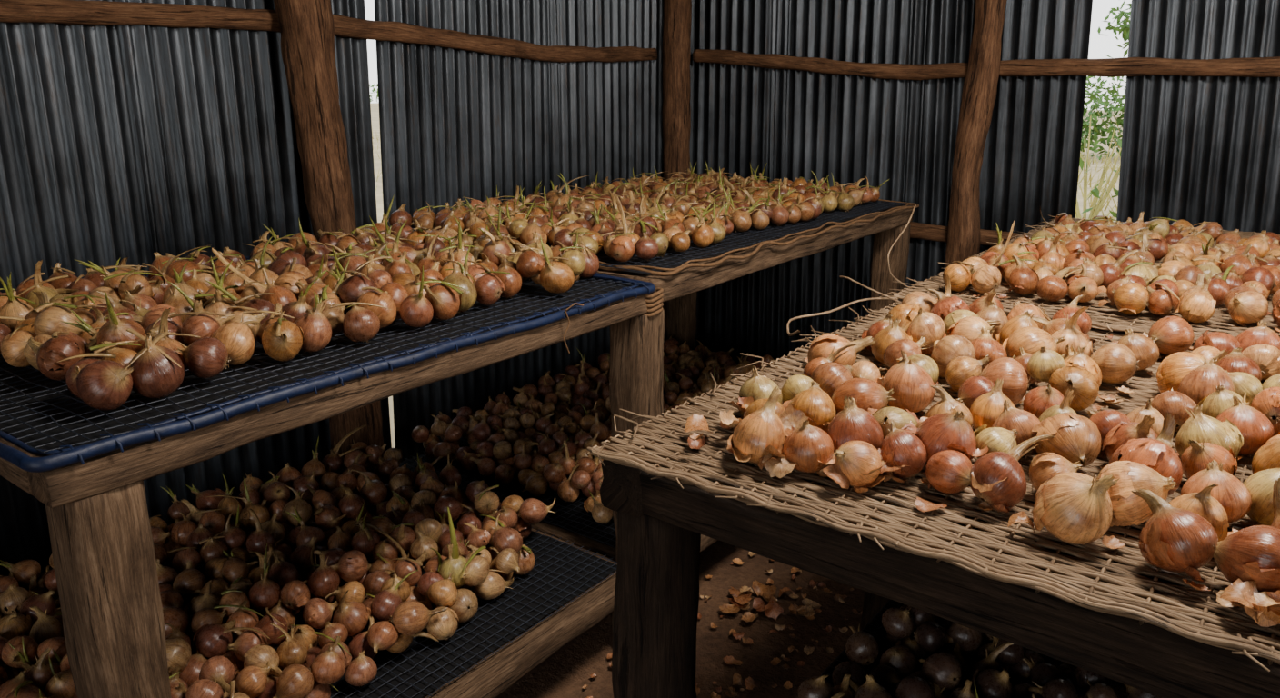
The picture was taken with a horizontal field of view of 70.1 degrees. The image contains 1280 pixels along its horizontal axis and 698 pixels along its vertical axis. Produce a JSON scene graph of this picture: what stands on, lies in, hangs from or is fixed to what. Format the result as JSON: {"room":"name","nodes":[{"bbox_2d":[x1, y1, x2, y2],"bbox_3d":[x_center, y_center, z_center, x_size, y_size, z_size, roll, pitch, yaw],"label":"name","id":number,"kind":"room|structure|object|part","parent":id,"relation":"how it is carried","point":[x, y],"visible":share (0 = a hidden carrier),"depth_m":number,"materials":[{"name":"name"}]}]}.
{"room":"onion storage shed","nodes":[
{"label":"onion storage shed","id":0,"kind":"room"},
{"bbox_2d":[0,0,663,589],"bbox_3d":[-1.691,-0.412,2.117,0.041,2.700,6.200,12,20,35],"label":"wall","id":1,"kind":"structure","parent":0,"point":[134,142],"depth_m":2.84,"materials":[{"name":"metal"}]},
{"bbox_2d":[0,0,657,62],"bbox_3d":[-1.675,-0.746,2.007,0.042,0.150,5.801,12,20,35],"label":"wall rail","id":2,"kind":"object","parent":1,"relation":"attached to","point":[67,12],"visible":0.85,"depth_m":2.68,"materials":[{"name":"brown wood"}]},
{"bbox_2d":[421,540,864,697],"bbox_3d":[0.315,1.311,1.037,5.150,0.010,6.280,12,20,35],"label":"floor","id":3,"kind":"structure","parent":0,"point":[565,673],"depth_m":2.63,"materials":[{"name":"brown soil"}]},
{"bbox_2d":[273,0,384,468],"bbox_3d":[-0.991,-0.605,2.862,0.182,2.652,0.229,12,20,35],"label":"timber post","id":4,"kind":"object","parent":3,"relation":"on","point":[306,26],"visible":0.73,"depth_m":2.78,"materials":[{"name":"brown wood"}]},
{"bbox_2d":[0,256,664,697],"bbox_3d":[-0.837,0.402,2.217,1.178,1.081,1.499,12,20,35],"label":"drying rack","id":5,"kind":"object","parent":3,"relation":"on","point":[89,466],"visible":0.33,"depth_m":1.57,"materials":[{"name":"weathered timber"},{"name":"black plastic mesh netting"},{"name":"blue plastic"}]},
{"bbox_3d":[-0.800,0.669,1.462,0.121,0.993,0.111,12,20,35],"label":"leg","id":6,"kind":"part","parent":5,"relation":"part of","materials":[{"name":"brown wood"}]},
{"bbox_2d":[0,424,555,697],"bbox_3d":[-0.940,0.539,2.271,1.073,0.353,1.422,12,20,35],"label":"pile","id":7,"kind":"object","parent":5,"relation":"on","point":[214,615],"visible":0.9,"depth_m":2.21,"materials":[{"name":"brown food"}]},
{"bbox_2d":[0,194,599,410],"bbox_3d":[-0.787,-0.194,2.090,0.960,0.180,1.320,12,20,35],"label":"pile","id":8,"kind":"object","parent":5,"relation":"on","point":[140,334],"visible":1,"depth_m":1.85,"materials":[{"name":"orange food"}]},
{"bbox_3d":[-0.837,-0.062,2.086,1.153,0.063,1.388,12,20,35],"label":"frame","id":9,"kind":"part","parent":5,"relation":"part of","materials":[{"name":"brown wood"}]},
{"bbox_3d":[-0.864,0.689,2.268,1.154,0.069,1.415,12,20,35],"label":"shelf frame","id":10,"kind":"part","parent":5,"relation":"part of","materials":[{"name":"brown wood"}]},
{"bbox_3d":[-0.007,0.376,2.463,0.122,0.993,0.112,12,20,35],"label":"leg","id":11,"kind":"part","parent":5,"relation":"part of","materials":[{"name":"brown wood"}]},
{"bbox_2d":[399,199,919,559],"bbox_3d":[0.114,0.038,3.427,1.189,1.100,1.811,12,20,35],"label":"drying rack","id":12,"kind":"object","parent":3,"relation":"on","point":[681,275],"visible":0.15,"depth_m":2.89,"materials":[{"name":"wood"}]},
{"bbox_3d":[0.071,0.350,3.462,1.156,0.068,1.672,12,20,35],"label":"shelf frame","id":13,"kind":"part","parent":12,"relation":"part of","materials":[{"name":"brown wood"}]},
{"bbox_2d":[410,334,789,524],"bbox_3d":[0.042,0.207,3.460,1.124,0.205,1.619,12,20,35],"label":"pile","id":14,"kind":"object","parent":12,"relation":"on","point":[565,439],"visible":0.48,"depth_m":3.25,"materials":[{"name":"brown food"}]},
{"bbox_2d":[389,161,889,261],"bbox_3d":[0.085,-0.563,3.268,1.047,0.185,1.741,12,20,35],"label":"pile","id":15,"kind":"object","parent":12,"relation":"on","point":[645,216],"visible":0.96,"depth_m":2.95,"materials":[{"name":"orange food"}]},
{"bbox_3d":[0.200,-0.185,4.355,0.122,1.006,0.118,12,20,35],"label":"leg","id":16,"kind":"part","parent":12,"relation":"part of","materials":[{"name":"brown wood"}]},
{"bbox_3d":[0.115,-0.435,3.302,1.146,0.069,1.770,12,20,35],"label":"frame","id":17,"kind":"part","parent":12,"relation":"part of","materials":[{"name":"brown wood"}]},
{"bbox_3d":[1.006,-0.014,3.770,0.125,1.005,0.117,12,20,35],"label":"leg","id":18,"kind":"part","parent":12,"relation":"part of","materials":[{"name":"brown wood"}]},
{"bbox_2d":[661,0,691,340],"bbox_3d":[0.172,-1.043,4.356,0.143,2.650,0.150,4,17,12],"label":"timber post","id":19,"kind":"object","parent":3,"relation":"on","point":[677,14],"visible":0.48,"depth_m":4.26,"materials":[{"name":"brown wood"}]},
{"bbox_2d":[582,551,862,697],"bbox_3d":[0.606,0.756,2.805,0.830,0.055,2.120,12,20,35],"label":"onion skins","id":20,"kind":"object","parent":3,"relation":"on","point":[740,600],"visible":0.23,"depth_m":2.74,"materials":[{"name":"brown food"}]},
{"bbox_2d":[586,301,1279,697],"bbox_3d":[1.037,0.669,1.343,2.009,1.061,1.207,12,20,35],"label":"drying rack","id":21,"kind":"object","parent":3,"relation":"on","point":[1096,608],"visible":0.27,"depth_m":1.10,"materials":[{"name":"dark timber"},{"name":"wicker"}]},
{"bbox_3d":[0.026,0.684,1.463,0.118,0.963,0.104,12,20,35],"label":"leg","id":22,"kind":"part","parent":21,"relation":"part of","materials":[{"name":"brown wood"}]},
{"bbox_3d":[1.104,0.801,1.443,1.700,0.058,1.029,12,20,35],"label":"shelf frame","id":23,"kind":"part","parent":21,"relation":"part of","materials":[{"name":"brown wood"}]},
{"bbox_3d":[0.618,0.463,2.220,0.119,0.964,0.109,12,20,35],"label":"leg","id":24,"kind":"part","parent":21,"relation":"part of","materials":[{"name":"brown wood"}]},
{"bbox_2d":[798,604,1162,697],"bbox_3d":[1.090,0.652,1.421,1.631,0.233,1.005,12,20,35],"label":"pile","id":25,"kind":"object","parent":21,"relation":"on","point":[896,675],"visible":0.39,"depth_m":1.72,"materials":[{"name":"brown food"}]},
{"bbox_2d":[684,280,1279,627],"bbox_3d":[1.410,-0.003,1.662,1.798,0.065,2.368,12,20,35],"label":"onion skins","id":26,"kind":"object","parent":21,"relation":"on","point":[1264,607],"visible":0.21,"depth_m":1.17,"materials":[{"name":"food"}]},
{"bbox_2d":[730,273,1279,592],"bbox_3d":[1.052,0.127,1.131,1.829,0.137,1.011,12,20,35],"label":"pile","id":27,"kind":"object","parent":21,"relation":"on","point":[1214,395],"visible":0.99,"depth_m":1.23,"materials":[{"name":"orange food"}]},
{"bbox_2d":[613,204,1279,439],"bbox_3d":[1.487,0.392,1.986,2.122,1.232,2.714,12,20,35],"label":"drying rack","id":28,"kind":"object","parent":3,"relation":"on","point":[1106,317],"visible":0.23,"depth_m":2.04,"materials":[{"name":"brown wicker"}]},
{"bbox_3d":[1.883,-0.096,2.246,1.923,0.081,1.581,12,20,35],"label":"frame","id":29,"kind":"part","parent":28,"relation":"part of","materials":[{"name":"brown wood"}]},
{"bbox_2d":[942,206,1279,327],"bbox_3d":[1.782,-0.184,2.092,1.872,0.195,1.197,12,20,35],"label":"pile","id":30,"kind":"object","parent":28,"relation":"on","point":[1194,278],"visible":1,"depth_m":2.18,"materials":[{"name":"food"}]},
{"bbox_2d":[944,0,1006,267],"bbox_3d":[1.302,-0.806,3.550,0.142,2.651,0.136,1,16,3],"label":"timber post","id":31,"kind":"object","parent":3,"relation":"on","point":[980,84],"visible":0.67,"depth_m":3.50,"materials":[{"name":"brown wood"}]},
{"bbox_2d":[689,0,1279,365],"bbox_3d":[2.160,-0.679,3.027,5.070,2.700,0.041,12,20,35],"label":"wall","id":32,"kind":"structure","parent":0,"point":[1195,150],"depth_m":3.68,"materials":[{"name":"metal"}]},
{"bbox_2d":[909,221,1023,246],"bbox_3d":[2.174,-0.288,3.101,4.800,0.083,0.043,12,20,35],"label":"wall rail","id":33,"kind":"object","parent":32,"relation":"attached to","point":[917,230],"visible":0.12,"depth_m":3.76,"materials":[{"name":"brown wood"}]},
{"bbox_2d":[692,49,1279,79],"bbox_3d":[2.174,-0.933,2.913,4.802,0.141,0.043,12,20,35],"label":"wall rail","id":34,"kind":"object","parent":32,"relation":"attached to","point":[1122,66],"visible":0.91,"depth_m":3.42,"materials":[{"name":"brown wood"}]},
{"label":"outside","id":35,"kind":"structure","parent":0,"visible":0},
{"bbox_2d":[370,102,1123,448],"bbox_3d":[0.000,1.382,0.405,120.000,0.280,120.000,12,20,35],"label":"ground","id":36,"kind":"structure","parent":35,"point":[1094,175],"depth_m":15.95,"materials":[{"name":"beige soil"}]},
{"bbox_2d":[369,76,1126,115],"bbox_3d":[2.668,-14.148,49.617,89.556,5.416,43.066,0,16,-1],"label":"treeline","id":37,"kind":"object","parent":36,"relation":"on","point":[1102,82],"visible":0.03,"depth_m":45.33,"materials":[{"name":"green plant"}]},
{"bbox_2d":[1075,114,1121,219],"bbox_3d":[5.273,-2.102,10.882,2.384,1.353,2.544,12,20,35],"label":"grass","id":38,"kind":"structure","parent":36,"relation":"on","point":[1095,192],"depth_m":10.79,"materials":[{"name":"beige plant"}]},
{"bbox_2d":[1082,76,1123,159],"bbox_3d":[7.955,-5.394,20.953,10.859,2.898,2.927,12,20,35],"label":"bush","id":39,"kind":"object","parent":36,"relation":"on","point":[1092,107],"visible":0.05,"depth_m":19.34,"materials":[{"name":"green plant"}]},
{"bbox_2d":[1080,76,1126,157],"bbox_3d":[10.422,-4.639,19.150,11.400,2.970,3.237,12,20,35],"label":"bush","id":40,"kind":"object","parent":36,"relation":"on","point":[1085,124],"visible":0.16,"depth_m":19.35,"materials":[{"name":"green plant"}]},
{"bbox_2d":[1097,0,1130,58],"bbox_3d":[3.822,-2.978,8.284,3.198,4.234,4.415,-9,18,-27],"label":"tree","id":41,"kind":"object","parent":36,"relation":"on","point":[1125,27],"visible":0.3,"depth_m":7.87,"materials":[{"name":"green plant"}]}
]}

